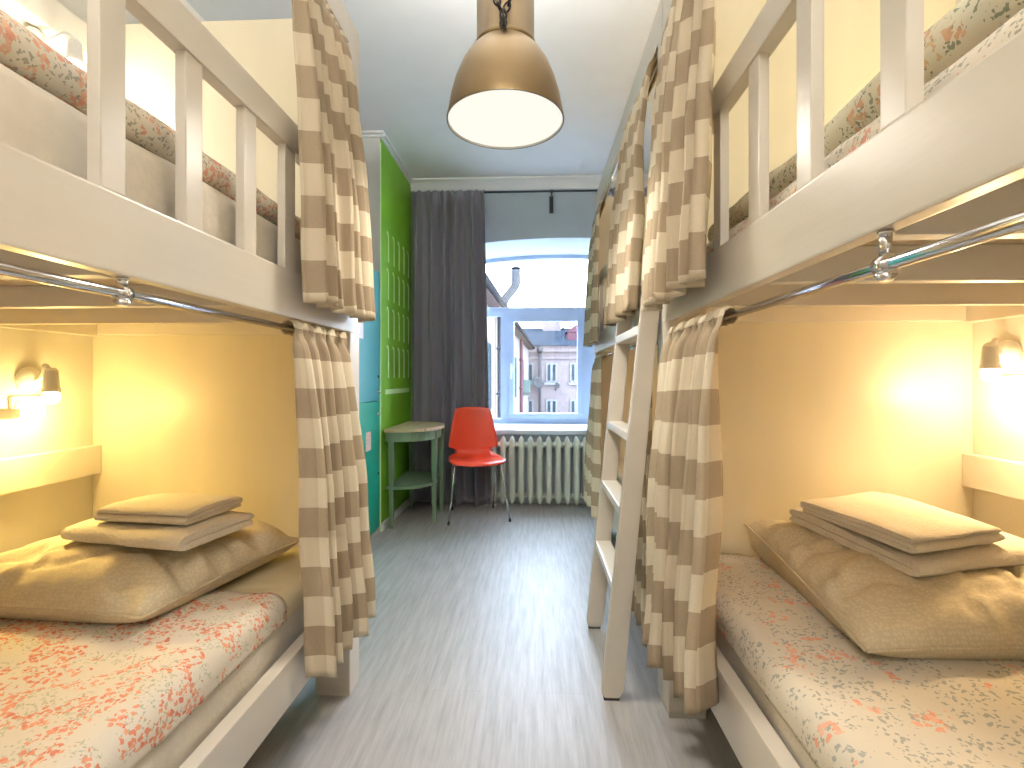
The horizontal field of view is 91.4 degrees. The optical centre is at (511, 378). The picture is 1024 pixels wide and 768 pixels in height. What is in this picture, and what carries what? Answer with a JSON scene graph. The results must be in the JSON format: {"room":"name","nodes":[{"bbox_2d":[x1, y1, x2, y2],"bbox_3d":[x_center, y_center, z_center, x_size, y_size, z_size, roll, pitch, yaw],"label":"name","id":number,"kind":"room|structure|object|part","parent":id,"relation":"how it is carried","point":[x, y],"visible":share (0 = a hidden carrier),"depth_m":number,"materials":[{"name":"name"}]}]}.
{"room":"dormitory","nodes":[
{"label":"dormitory","id":0,"kind":"room"},
{"bbox_2d":[0,0,204,552],"bbox_3d":[-1.613,-0.335,1.501,0.100,2.870,6.050,0,0,3],"label":"wall","id":1,"kind":"structure","parent":0,"point":[28,516],"depth_m":1.68,"materials":[{"name":"paint"}]},
{"bbox_2d":[0,409,19,418],"bbox_3d":[-1.522,0.102,1.306,0.100,0.028,0.370,0,0,3],"label":"wall shelf","id":2,"kind":"object","parent":1,"relation":"attached to","point":[4,413],"visible":1,"depth_m":1.46,"materials":[{"name":"paint"}]},
{"bbox_2d":[8,396,45,418],"bbox_3d":[-1.550,0.090,1.603,0.016,0.070,0.110,0,0,3],"label":"power socket","id":3,"kind":"object","parent":1,"relation":"attached to","point":[29,406],"visible":0.91,"depth_m":1.60,"materials":[{"name":"white plastic"}]},
{"bbox_2d":[14,400,29,414],"bbox_3d":[-1.546,0.090,1.577,0.006,0.046,0.046,0,0,3],"label":"outlet","id":4,"kind":"object","parent":3,"relation":"attached to","point":[24,405],"depth_m":1.58,"materials":[{"name":"white plastic"}]},
{"bbox_2d":[31,400,45,413],"bbox_3d":[-1.544,0.090,1.629,0.006,0.046,0.046,0,0,3],"label":"outlet","id":5,"kind":"object","parent":3,"relation":"attached to","point":[37,406],"depth_m":1.63,"materials":[{"name":"white plastic"}]},
{"bbox_2d":[15,363,61,403],"bbox_3d":[-1.495,0.015,1.604,0.126,0.129,0.090,0,0,3],"label":"reading lamp","id":6,"kind":"object","parent":1,"relation":"attached to","point":[27,379],"visible":1,"depth_m":1.58,"materials":[{"name":"white plastic"}]},
{"bbox_3d":[-1.459,0.057,1.583,0.045,0.045,0.045,0,0,3],"label":"bulb","id":7,"kind":"part","parent":6,"relation":"part of","materials":[{"name":"white glass"}]},
{"bbox_2d":[26,26,84,69],"bbox_3d":[-1.484,-1.072,1.630,0.146,0.142,0.086,0,0,3],"label":"reading lamp","id":8,"kind":"object","parent":1,"relation":"attached to","point":[74,51],"visible":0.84,"depth_m":1.63,"materials":[{"name":"white plastic"}]},
{"bbox_3d":[-1.436,-1.023,1.643,0.045,0.045,0.045,0,0,3],"label":"bulb","id":9,"kind":"part","parent":8,"relation":"part of","materials":[{"name":"white glass"}]},
{"bbox_2d":[362,138,410,531],"bbox_3d":[-1.186,-0.335,4.056,0.518,2.870,0.905,0,0,3],"label":"wall","id":10,"kind":"structure","parent":0,"point":[395,188],"depth_m":3.91,"materials":[{"name":"green paint"}]},
{"bbox_2d":[361,130,384,137],"bbox_3d":[-1.190,-1.752,3.586,0.553,0.035,0.035,0,0,3],"label":"trim","id":11,"kind":"structure","parent":10,"relation":"attached to","point":[369,133],"depth_m":3.58,"materials":[{"name":"white paint"}]},
{"bbox_2d":[380,142,380,531],"bbox_3d":[-0.945,-0.300,3.596,0.005,2.800,0.015,0,0,3],"label":"trim","id":12,"kind":"structure","parent":10,"relation":"attached to","point":[380,142],"depth_m":3.59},
{"bbox_2d":[381,498,409,531],"bbox_3d":[-0.920,1.073,4.044,0.014,0.055,0.904,0,0,3],"label":"baseboard","id":13,"kind":"structure","parent":10,"relation":"attached to","point":[385,523],"depth_m":3.98,"materials":[{"name":"white wood"}]},
{"bbox_2d":[385,231,408,394],"bbox_3d":[-0.923,-0.500,4.057,0.006,1.229,0.700,0,0,3],"label":"wall decoration","id":14,"kind":"object","parent":10,"relation":"attached to","point":[401,390],"visible":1,"depth_m":4.09,"materials":[{"name":"green wood"}]},
{"bbox_2d":[381,134,412,183],"bbox_3d":[-0.910,-1.752,4.043,0.035,0.035,0.904,0,0,3],"label":"trim","id":15,"kind":"structure","parent":10,"relation":"attached to","point":[386,141],"depth_m":3.95,"materials":[{"name":"white paint"}]},
{"bbox_2d":[186,0,659,177],"bbox_3d":[-0.023,-1.820,1.728,3.255,0.100,6.850,0,0,3],"label":"ceiling","id":16,"kind":"structure","parent":0,"point":[412,52],"depth_m":2.85,"materials":[{"name":"paint"}]},
{"bbox_2d":[447,0,563,149],"bbox_3d":[-0.021,-1.306,1.643,0.384,0.928,0.384,0,0,3],"label":"pendant lamp","id":17,"kind":"object","parent":16,"relation":"hanging from","point":[505,94],"visible":1,"depth_m":1.55,"materials":[{"name":"gold metal"}]},
{"bbox_3d":[-0.027,-1.185,1.532,0.093,0.238,0.037,0,0,3],"label":"chain","id":18,"kind":"part","parent":17,"relation":"part of","materials":[{"name":"black metal"}]},
{"bbox_2d":[448,90,561,146],"bbox_3d":[-0.021,-0.850,1.643,0.372,0.002,0.372,0,0,3],"label":"diffuser","id":19,"kind":"object","parent":17,"relation":"attached to","point":[482,118],"depth_m":1.63,"materials":[{"name":"white glass"}]},
{"bbox_2d":[243,502,741,767],"bbox_3d":[-0.039,1.150,1.378,3.255,0.100,6.150,0,0,3],"label":"floor","id":20,"kind":"structure","parent":0,"point":[480,650],"depth_m":1.84,"materials":[{"name":"laminate"}]},
{"bbox_2d":[0,0,359,767],"bbox_3d":[-1.101,-0.102,0.752,0.990,2.404,2.202,0,0,3],"label":"bunk bed","id":21,"kind":"object","parent":20,"relation":"on","point":[184,401],"visible":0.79,"depth_m":1.45,"materials":[{"name":"white paint"}]},
{"bbox_2d":[0,261,293,331],"bbox_3d":[-0.625,-0.139,0.689,0.027,0.045,2.080,0,0,3],"label":"curtain rod","id":22,"kind":"object","parent":21,"relation":"attached to","point":[122,295],"visible":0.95,"depth_m":0.79,"materials":[{"name":"silver metal"}]},
{"bbox_2d":[0,63,301,274],"bbox_3d":[-1.093,-0.326,0.701,0.876,0.204,2.021,0,0,3],"label":"mattress","id":23,"kind":"object","parent":21,"relation":"on","point":[35,122],"visible":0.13,"depth_m":0.76,"materials":[{"name":"beige fabric"}]},
{"bbox_2d":[0,9,300,239],"bbox_3d":[-1.093,-0.462,0.681,0.861,0.071,1.981,0,0,3],"label":"duvet","id":24,"kind":"object","parent":23,"relation":"on","point":[22,51],"visible":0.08,"depth_m":0.77,"materials":[{"name":"fabric"}]},
{"bbox_3d":[-1.113,-0.162,1.832,0.865,2.284,0.018,0,0,3],"label":"panel","id":25,"kind":"part","parent":21,"relation":"part of","materials":[{"name":"paint"}]},
{"bbox_3d":[-0.605,-0.651,1.242,0.034,0.078,0.985,0,0,3],"label":"guard rail","id":26,"kind":"part","parent":21,"relation":"part of","materials":[{"name":"white paint"}]},
{"bbox_2d":[134,602,303,767],"bbox_3d":[-1.079,0.702,0.748,0.851,0.173,2.115,0,0,3],"label":"mattress","id":27,"kind":"object","parent":21,"relation":"on","point":[179,745],"visible":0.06,"depth_m":1.10,"materials":[{"name":"beige fabric"}]},
{"bbox_2d":[0,591,286,767],"bbox_3d":[-1.081,0.614,0.537,0.856,0.105,1.718,0,0,3],"label":"duvet","id":28,"kind":"object","parent":27,"relation":"on","point":[73,694],"visible":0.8,"depth_m":0.99,"materials":[{"name":"multicoloured fabric"}]},
{"bbox_2d":[209,547,303,617],"bbox_3d":[-1.040,0.626,1.502,0.850,0.075,0.609,0,0,3],"label":"fitted sheet","id":29,"kind":"object","parent":27,"relation":"on","point":[281,576],"visible":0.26,"depth_m":1.49,"materials":[{"name":"beige fabric"}]},
{"bbox_2d":[0,520,298,623],"bbox_3d":[-1.088,0.499,1.433,0.685,0.145,0.617,0,0,10],"label":"pillow","id":30,"kind":"object","parent":29,"relation":"on","point":[56,578],"visible":0.7,"depth_m":1.23,"materials":[{"name":"fabric"}]},
{"bbox_2d":[60,511,253,550],"bbox_3d":[-0.982,0.408,1.405,0.392,0.046,0.269,0,0,14],"label":"folded towel","id":31,"kind":"object","parent":30,"relation":"on","point":[173,537],"visible":0.68,"depth_m":1.31,"materials":[{"name":"white fabric"}]},
{"bbox_2d":[94,493,242,524],"bbox_3d":[-0.971,0.363,1.432,0.280,0.041,0.227,0,0,9],"label":"folded towel","id":32,"kind":"object","parent":31,"relation":"on","point":[166,508],"visible":1,"depth_m":1.36,"materials":[{"name":"white fabric"}]},
{"bbox_3d":[-0.629,0.797,0.682,0.035,0.119,2.105,0,0,3],"label":"rail","id":33,"kind":"part","parent":21,"relation":"part of","materials":[{"name":"white paint"}]},
{"bbox_2d":[281,320,375,677],"bbox_3d":[-0.537,0.333,1.546,0.148,0.997,0.447,0,0,3],"label":"curtain","id":34,"kind":"object","parent":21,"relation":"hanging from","point":[335,549],"visible":0.99,"depth_m":1.43,"materials":[{"name":"beige fabric"}]},
{"bbox_3d":[-0.621,-0.089,1.783,0.122,2.342,0.095,0,0,3],"label":"post","id":35,"kind":"part","parent":21,"relation":"part of","materials":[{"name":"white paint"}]},
{"bbox_3d":[-0.625,-1.142,0.689,0.027,0.044,2.080,0,0,3],"label":"curtain rod","id":36,"kind":"object","parent":21,"relation":"attached to","visible":0},
{"bbox_2d":[292,0,375,322],"bbox_3d":[-0.543,-0.683,1.523,0.143,0.971,0.502,0,0,1],"label":"curtain","id":37,"kind":"object","parent":36,"relation":"hanging from","point":[336,239],"visible":1,"depth_m":1.42,"materials":[{"name":"beige fabric"}]},
{"bbox_2d":[359,269,380,539],"bbox_3d":[-1.206,0.168,3.336,0.525,1.865,0.515,0,0,3],"label":"locker","id":38,"kind":"object","parent":20,"relation":"on","point":[369,391],"visible":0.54,"depth_m":3.40,"materials":[{"name":"teal metal"}]},
{"bbox_2d":[359,323,362,338],"bbox_3d":[-0.965,-0.340,3.188,0.002,0.160,0.100,0,0,3],"label":"paper note","id":39,"kind":"object","parent":38,"relation":"attached to","point":[361,324],"visible":0.43,"depth_m":3.20,"materials":[{"name":"white paper"}]},
{"bbox_2d":[366,431,370,451],"bbox_3d":[-0.958,0.417,3.338,0.002,0.125,0.100,0,0,3],"label":"paper note","id":40,"kind":"object","parent":38,"relation":"attached to","point":[368,434],"visible":1,"depth_m":3.34,"materials":[{"name":"white paper"}]},
{"bbox_3d":[-0.969,0.607,3.325,0.017,0.897,0.511,0,0,3],"label":"door","id":41,"kind":"part","parent":38,"relation":"part of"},
{"bbox_3d":[-0.969,-0.303,3.325,0.017,0.910,0.511,0,0,3],"label":"door","id":42,"kind":"part","parent":38,"relation":"part of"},
{"bbox_2d":[384,421,444,528],"bbox_3d":[-0.728,0.733,3.968,0.370,0.735,0.710,0,0,3],"label":"side table","id":43,"kind":"object","parent":20,"relation":"on","point":[411,432],"visible":1,"depth_m":3.84,"materials":[{"name":"green wood"}]},
{"bbox_3d":[-0.887,0.750,3.685,0.042,0.700,0.042,0,0,3],"label":"leg","id":44,"kind":"part","parent":43,"relation":"part of","materials":[{"name":"green paint"}]},
{"bbox_3d":[-0.859,0.750,4.279,0.042,0.700,0.042,0,0,3],"label":"leg","id":45,"kind":"part","parent":43,"relation":"part of","materials":[{"name":"green paint"}]},
{"bbox_2d":[385,471,439,489],"bbox_3d":[-0.745,0.799,3.968,0.335,0.022,0.640,0,0,3],"label":"shelf","id":46,"kind":"object","parent":43,"relation":"attached to","point":[410,479],"depth_m":3.84,"materials":[{"name":"green paint"}]},
{"bbox_3d":[-0.598,0.750,3.862,0.042,0.700,0.042,0,0,3],"label":"leg","id":47,"kind":"part","parent":43,"relation":"part of","materials":[{"name":"green paint"}]},
{"bbox_3d":[-0.584,0.750,4.161,0.042,0.700,0.042,0,0,3],"label":"leg","id":48,"kind":"part","parent":43,"relation":"part of","materials":[{"name":"green paint"}]},
{"bbox_2d":[447,407,510,524],"bbox_3d":[-0.296,0.668,4.032,0.490,0.864,0.482,0,0,-12],"label":"chair","id":49,"kind":"object","parent":20,"relation":"on","point":[472,433],"visible":1,"depth_m":4.21,"materials":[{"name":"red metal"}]},
{"bbox_3d":[-0.477,0.875,4.139,0.142,0.430,0.068,0,0,44],"label":"leg","id":50,"kind":"part","parent":49,"relation":"part of","materials":[{"name":"silver metal"}]},
{"bbox_3d":[-0.436,0.875,3.839,0.051,0.430,0.179,0,0,42],"label":"leg","id":51,"kind":"part","parent":49,"relation":"part of","materials":[{"name":"silver metal"}]},
{"bbox_3d":[-0.161,0.875,4.203,0.068,0.430,0.142,0,0,23],"label":"leg","id":52,"kind":"part","parent":49,"relation":"part of","materials":[{"name":"silver metal"}]},
{"bbox_3d":[-0.083,0.875,3.909,0.179,0.430,0.051,0,0,26],"label":"leg","id":53,"kind":"part","parent":49,"relation":"part of","materials":[{"name":"silver metal"}]},
{"bbox_2d":[489,436,586,505],"bbox_3d":[0.532,0.799,4.337,1.461,0.602,0.156,0,0,2],"label":"radiator","id":54,"kind":"object","parent":20,"relation":"on","point":[576,445],"visible":0.64,"depth_m":4.29,"materials":[{"name":"metal"}]},
{"bbox_2d":[586,294,659,700],"bbox_3d":[0.434,0.238,1.965,0.231,1.724,0.521,0,0,3],"label":"ladder","id":55,"kind":"object","parent":20,"relation":"on","point":[616,566],"visible":0.77,"depth_m":1.71,"materials":[{"name":"white paint"}]},
{"bbox_2d":[594,0,662,701],"bbox_3d":[1.050,-0.110,2.655,0.994,2.420,1.962,0,0,3],"label":"bunk bed","id":56,"kind":"object","parent":20,"relation":"on","point":[607,334],"visible":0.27,"depth_m":3.24,"materials":[{"name":"white paint"}]},
{"bbox_3d":[0.660,-0.114,3.614,0.122,2.392,0.080,0,0,3],"label":"post","id":57,"kind":"part","parent":56,"relation":"part of","materials":[{"name":"white paint"}]},
{"bbox_3d":[0.591,-0.677,3.001,0.034,0.070,1.150,0,0,3],"label":"guard rail","id":58,"kind":"part","parent":56,"relation":"part of","materials":[{"name":"white paint"}]},
{"bbox_3d":[0.572,0.750,2.636,0.035,0.129,1.880,0,0,3],"label":"rail","id":59,"kind":"part","parent":56,"relation":"part of","materials":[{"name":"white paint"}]},
{"bbox_2d":[599,56,657,215],"bbox_3d":[0.570,-1.160,2.672,0.027,0.050,1.790,0,0,3],"label":"curtain rod","id":60,"kind":"object","parent":56,"relation":"attached to","point":[612,179],"visible":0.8,"depth_m":2.78,"materials":[{"name":"silver metal"}]},
{"bbox_2d":[583,199,605,346],"bbox_3d":[0.562,-0.707,3.354,0.126,0.953,0.640,0,0,3],"label":"curtain","id":61,"kind":"object","parent":60,"relation":"hanging from","point":[591,322],"visible":0.99,"depth_m":3.25,"materials":[{"name":"beige fabric"}]},
{"bbox_2d":[603,46,657,325],"bbox_3d":[0.482,-0.713,2.031,0.167,0.943,0.640,0,0,3],"label":"curtain","id":62,"kind":"object","parent":60,"relation":"hanging from","point":[626,236],"visible":0.98,"depth_m":1.84,"materials":[{"name":"beige fabric"}]},
{"bbox_2d":[602,337,657,357],"bbox_3d":[0.567,-0.155,2.672,0.027,0.063,1.790,0,0,3],"label":"curtain rod","id":63,"kind":"object","parent":56,"relation":"attached to","point":[632,346],"visible":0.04,"depth_m":2.79,"materials":[{"name":"silver metal"}]},
{"bbox_2d":[584,352,607,518],"bbox_3d":[0.554,0.336,3.316,0.131,1.016,0.724,0,0,3],"label":"curtain","id":64,"kind":"object","parent":63,"relation":"hanging from","point":[593,457],"visible":0.97,"depth_m":3.17,"materials":[{"name":"beige fabric"}]},
{"bbox_2d":[631,333,657,646],"bbox_3d":[0.513,0.383,1.890,0.085,1.112,0.298,0,0,3],"label":"curtain","id":65,"kind":"object","parent":63,"relation":"hanging from","point":[640,577],"visible":0.25,"depth_m":1.85,"materials":[{"name":"beige fabric"}]},
{"bbox_3d":[1.157,-0.170,3.620,0.869,2.300,0.018,0,0,3],"label":"panel","id":66,"kind":"part","parent":56,"relation":"part of","materials":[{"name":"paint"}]},
{"bbox_3d":[0.573,-0.105,1.730,0.122,2.410,0.070,0,0,3],"label":"post","id":67,"kind":"part","parent":56,"relation":"part of","materials":[{"name":"white paint"}]},
{"bbox_3d":[1.029,0.676,2.656,0.852,0.139,1.780,0,0,3],"label":"mattress","id":68,"kind":"object","parent":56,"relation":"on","visible":0},
{"bbox_2d":[617,460,623,483],"bbox_3d":[1.031,0.584,2.640,0.837,0.048,1.730,0,0,3],"label":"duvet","id":69,"kind":"object","parent":68,"relation":"on","point":[621,462],"visible":0.03,"depth_m":3.08,"materials":[{"name":"beige fabric"}]},
{"bbox_2d":[662,0,1023,767],"bbox_3d":[0.957,-0.110,0.615,0.994,2.420,2.117,0,0,3],"label":"bunk bed","id":70,"kind":"object","parent":20,"relation":"on","point":[864,385],"visible":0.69,"depth_m":1.28,"materials":[{"name":"white paint"}]},
{"bbox_3d":[0.570,-0.114,1.655,0.122,2.392,0.072,0,0,3],"label":"post","id":71,"kind":"part","parent":70,"relation":"part of","materials":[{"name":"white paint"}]},
{"bbox_2d":[642,305,737,715],"bbox_3d":[0.452,0.337,1.360,0.156,1.017,0.502,0,0,3],"label":"curtain","id":72,"kind":"object","parent":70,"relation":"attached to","point":[684,518],"visible":0.99,"depth_m":1.21,"materials":[{"name":"beige fabric"}]},
{"bbox_3d":[0.508,-0.677,1.204,0.034,0.070,0.833,0,0,3],"label":"guard rail","id":73,"kind":"part","parent":70,"relation":"part of","materials":[{"name":"white paint"}]},
{"bbox_3d":[0.479,0.750,0.600,0.035,0.129,2.043,0,0,3],"label":"rail","id":74,"kind":"part","parent":70,"relation":"part of","materials":[{"name":"white paint"}]},
{"bbox_2d":[716,627,817,767],"bbox_3d":[0.934,0.676,0.615,0.855,0.139,2.035,0,0,3],"label":"mattress","id":75,"kind":"object","parent":70,"relation":"on","point":[786,735],"visible":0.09,"depth_m":1.03,"materials":[{"name":"beige fabric"}]},
{"bbox_2d":[716,554,1023,767],"bbox_3d":[0.926,0.602,0.609,0.859,0.098,2.047,0,0,3],"label":"duvet","id":76,"kind":"object","parent":75,"relation":"on","point":[848,706],"visible":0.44,"depth_m":0.92,"materials":[{"name":"fabric"}]},
{"bbox_2d":[744,518,1023,659],"bbox_3d":[1.030,0.483,1.300,0.706,0.163,0.689,0,0,3],"label":"pillow","id":77,"kind":"object","parent":76,"relation":"on","point":[884,610],"visible":0.66,"depth_m":1.08,"materials":[{"name":"fabric"}]},
{"bbox_2d":[789,507,1023,576],"bbox_3d":[1.050,0.408,1.332,0.395,0.069,0.394,0,0,-13],"label":"folded towel","id":78,"kind":"object","parent":77,"relation":"on","point":[1009,551],"visible":0.42,"depth_m":1.17,"materials":[{"name":"white fabric"}]},
{"bbox_2d":[800,492,1005,553],"bbox_3d":[0.995,0.362,1.307,0.286,0.062,0.328,0,0,-15],"label":"folded towel","id":79,"kind":"object","parent":78,"relation":"on","point":[911,526],"visible":1,"depth_m":1.23,"materials":[{"name":"white fabric"}]},
{"bbox_3d":[1.067,-0.170,1.657,0.869,2.300,0.018,0,0,3],"label":"panel","id":80,"kind":"part","parent":70,"relation":"part of","materials":[{"name":"paint"}]},
{"bbox_2d":[706,8,1023,255],"bbox_3d":[0.943,-0.332,0.567,0.888,0.119,1.943,0,0,3],"label":"mattress","id":81,"kind":"object","parent":70,"relation":"on","point":[1014,25],"visible":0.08,"depth_m":0.61,"materials":[{"name":"beige fabric"}]},
{"bbox_2d":[708,0,1023,241],"bbox_3d":[0.951,-0.432,0.542,0.847,0.084,1.891,0,0,3],"label":"duvet","id":82,"kind":"object","parent":81,"relation":"on","point":[969,23],"visible":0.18,"depth_m":0.65,"materials":[{"name":"beige fabric"}]},
{"bbox_2d":[722,211,1023,321],"bbox_3d":[0.472,-0.155,0.609,0.027,0.063,2.020,0,0,3],"label":"curtain rod","id":83,"kind":"object","parent":70,"relation":"attached to","point":[885,267],"visible":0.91,"depth_m":0.62,"materials":[{"name":"silver metal"}]},
{"bbox_3d":[0.475,-1.160,0.609,0.027,0.050,2.020,0,0,3],"label":"curtain rod","id":84,"kind":"object","parent":70,"relation":"attached to","visible":0},
{"bbox_2d":[641,0,715,310],"bbox_3d":[0.462,-0.702,1.366,0.142,0.963,0.565,0,0,3],"label":"curtain","id":85,"kind":"object","parent":84,"relation":"hanging from","point":[680,165],"visible":1,"depth_m":1.25,"materials":[{"name":"beige fabric"}]},
{"bbox_2d":[411,188,612,492],"bbox_3d":[0.117,-0.335,4.780,3.255,2.870,0.660,0,0,3],"label":"wall","id":86,"kind":"structure","parent":0,"point":[516,224],"depth_m":4.45,"materials":[{"name":"paint"}]},
{"bbox_2d":[418,498,584,503],"bbox_3d":[0.367,1.075,4.431,2.523,0.050,0.014,0,0,3],"label":"baseboard","id":87,"kind":"structure","parent":86,"relation":"attached to","point":[516,500],"depth_m":4.43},
{"bbox_2d":[414,189,611,212],"bbox_3d":[0.358,-1.559,4.388,2.497,0.178,0.098,0,0,3],"label":"curtain rod","id":88,"kind":"object","parent":86,"relation":"attached to","point":[588,190],"visible":0.41,"depth_m":4.36,"materials":[{"name":"black metal"}]},
{"bbox_2d":[411,189,490,507],"bbox_3d":[-0.532,-0.280,4.340,0.708,2.769,0.172,0,0,3],"label":"window curtain","id":89,"kind":"object","parent":88,"relation":"hanging from","point":[450,344],"visible":0.89,"depth_m":4.38,"materials":[{"name":"grey fabric"}]},
{"bbox_2d":[611,186,646,196],"bbox_3d":[1.194,-0.330,4.280,0.679,2.668,0.122,0,0,3],"label":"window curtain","id":90,"kind":"object","parent":88,"relation":"hanging from","point":[645,188],"visible":0.02,"depth_m":4.31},
{"bbox_2d":[410,174,647,191],"bbox_3d":[0.359,-1.728,4.396,2.537,0.085,0.085,0,0,3],"label":"trim","id":91,"kind":"structure","parent":86,"relation":"attached to","point":[566,181],"depth_m":4.41,"materials":[{"name":"white paint"}]},
{"bbox_2d":[486,255,593,434],"bbox_3d":[0.458,-0.381,4.734,1.900,1.738,0.720,0,0,3],"label":"window","id":92,"kind":"structure","parent":86,"relation":"in","point":[510,422],"depth_m":5.03,"materials":[{"name":"plastic"}]},
{"bbox_3d":[-0.010,-0.080,5.011,0.024,0.160,0.049,0,0,3],"label":"handle","id":93,"kind":"part","parent":92,"relation":"part of","materials":[{"name":"white plastic"}]},
{"bbox_3d":[0.457,0.468,4.709,1.900,0.040,0.670,0,0,3],"label":"sill","id":94,"kind":"part","parent":92,"relation":"part of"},
{"bbox_3d":[0.340,-0.117,5.051,0.745,1.035,0.067,0,0,3],"label":"sash","id":95,"kind":"part","parent":92,"relation":"part of","materials":[{"name":"plastic"}]},
{"bbox_2d":[973,317,1023,538],"bbox_3d":[1.539,-0.335,1.356,0.100,2.870,6.050,0,0,3],"label":"wall","id":96,"kind":"structure","parent":0,"point":[998,424],"depth_m":1.54,"materials":[{"name":"paint"}]},
{"bbox_2d":[978,337,1022,381],"bbox_3d":[1.446,-0.056,1.476,0.160,0.130,0.076,0,0,-32],"label":"reading lamp","id":97,"kind":"object","parent":96,"relation":"attached to","point":[994,355],"visible":1,"depth_m":1.46,"materials":[{"name":"white plastic"}]},
{"bbox_3d":[1.393,-0.013,1.458,0.045,0.045,0.045,0,0,3],"label":"bulb","id":98,"kind":"part","parent":97,"relation":"part of","materials":[{"name":"white glass"}]},
{"bbox_3d":[1.486,0.025,1.473,0.016,0.070,0.110,0,0,3],"label":"power socket","id":99,"kind":"object","parent":96,"relation":"attached to","visible":0},
{"bbox_2d":[998,380,1013,394],"bbox_3d":[1.482,0.025,1.500,0.006,0.046,0.046,0,0,3],"label":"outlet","id":100,"kind":"object","parent":99,"relation":"attached to","point":[1005,387],"depth_m":1.50,"materials":[{"name":"white plastic"}]},
{"bbox_2d":[1015,380,1023,395],"bbox_3d":[1.480,0.025,1.448,0.006,0.046,0.046,0,0,3],"label":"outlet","id":101,"kind":"object","parent":99,"relation":"attached to","point":[1019,384],"depth_m":1.46,"materials":[{"name":"white plastic"}]},
{"bbox_3d":[6.523,10.200,32.985,70.000,0.200,53.500,0,0,3],"label":"ground","id":102,"kind":"structure","parent":0,"visible":0},
{"bbox_2d":[486,273,534,417],"bbox_3d":[-3.760,3.150,16.088,9.010,13.900,17.402,0,0,3],"label":"building","id":103,"kind":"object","parent":102,"relation":"on","point":[522,343],"visible":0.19,"depth_m":10.98,"materials":[{"name":"beige paint"}]},
{"bbox_2d":[502,266,520,304],"bbox_3d":[-0.067,-2.210,13.017,0.623,1.471,0.280,0,0,3],"label":"vent pipe","id":104,"kind":"object","parent":103,"relation":"on","point":[513,288],"visible":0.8,"depth_m":12.91,"materials":[{"name":"grey metal"}]},
{"bbox_2d":[523,380,529,394],"bbox_3d":[0.401,0.350,20.253,0.660,0.620,0.500,0,0,3],"label":"air conditioner","id":105,"kind":"object","parent":103,"relation":"attached to","point":[526,383],"visible":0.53,"depth_m":20.00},
{"bbox_2d":[523,322,576,412],"bbox_3d":[6.069,3.320,29.652,14.600,13.560,10.600,0,0,3],"label":"building","id":106,"kind":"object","parent":102,"relation":"on","point":[559,354],"visible":0.09,"depth_m":24.92,"materials":[{"name":"pink paint"}]},
{"bbox_3d":[0.928,1.495,24.909,0.135,0.790,0.030,0,0,3],"label":"pane","id":107,"kind":"part","parent":106,"relation":"part of","materials":[{"name":"glass"}]},
{"bbox_3d":[0.928,-0.325,24.909,0.135,0.790,0.030,0,0,3],"label":"pane","id":108,"kind":"part","parent":106,"relation":"part of","materials":[{"name":"glass"}]},
{"bbox_2d":[533,376,543,387],"bbox_3d":[1.334,0.167,24.495,0.465,0.582,0.898,0,0,14],"label":"satellite dish","id":109,"kind":"object","parent":106,"relation":"attached to","point":[538,382],"visible":1,"depth_m":24.34,"materials":[{"name":"grey metal"}]},
{"bbox_2d":[537,347,542,412],"bbox_3d":[1.379,0.719,24.623,0.240,4.594,0.240,0,0,-20],"label":"drainpipe","id":110,"kind":"object","parent":106,"relation":"attached to","point":[539,349],"visible":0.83,"depth_m":24.62,"materials":[{"name":"grey metal"}]},
{"bbox_3d":[1.842,-0.325,24.867,0.135,0.790,0.030,0,0,3],"label":"pane","id":111,"kind":"part","parent":106,"relation":"part of","materials":[{"name":"glass"}]},
{"bbox_3d":[2.097,1.495,24.855,0.135,0.790,0.030,0,0,3],"label":"pane","id":112,"kind":"part","parent":106,"relation":"part of","materials":[{"name":"grey glass"}]},
{"bbox_3d":[2.097,-0.325,24.855,0.135,0.790,0.030,0,0,3],"label":"pane","id":113,"kind":"part","parent":106,"relation":"part of","materials":[{"name":"glass"}]},
{"bbox_2d":[561,285,564,328],"bbox_3d":[2.853,-4.004,27.898,0.224,2.520,0.097,0,0,3],"label":"antenna","id":114,"kind":"object","parent":106,"relation":"on","point":[562,296],"visible":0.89,"depth_m":27.86,"materials":[{"name":"white metal"}]},
{"bbox_3d":[3.031,-0.325,24.812,0.135,0.790,0.030,0,0,3],"label":"pane","id":115,"kind":"part","parent":106,"relation":"part of","materials":[{"name":"blue glass"}]},
{"bbox_2d":[577,269,578,306],"bbox_3d":[3.626,-4.345,27.362,0.097,3.300,0.097,0,0,3],"label":"antenna","id":116,"kind":"object","parent":106,"relation":"on","point":[577,269],"visible":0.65,"depth_m":27.33,"materials":[{"name":"white metal"}]}
]}

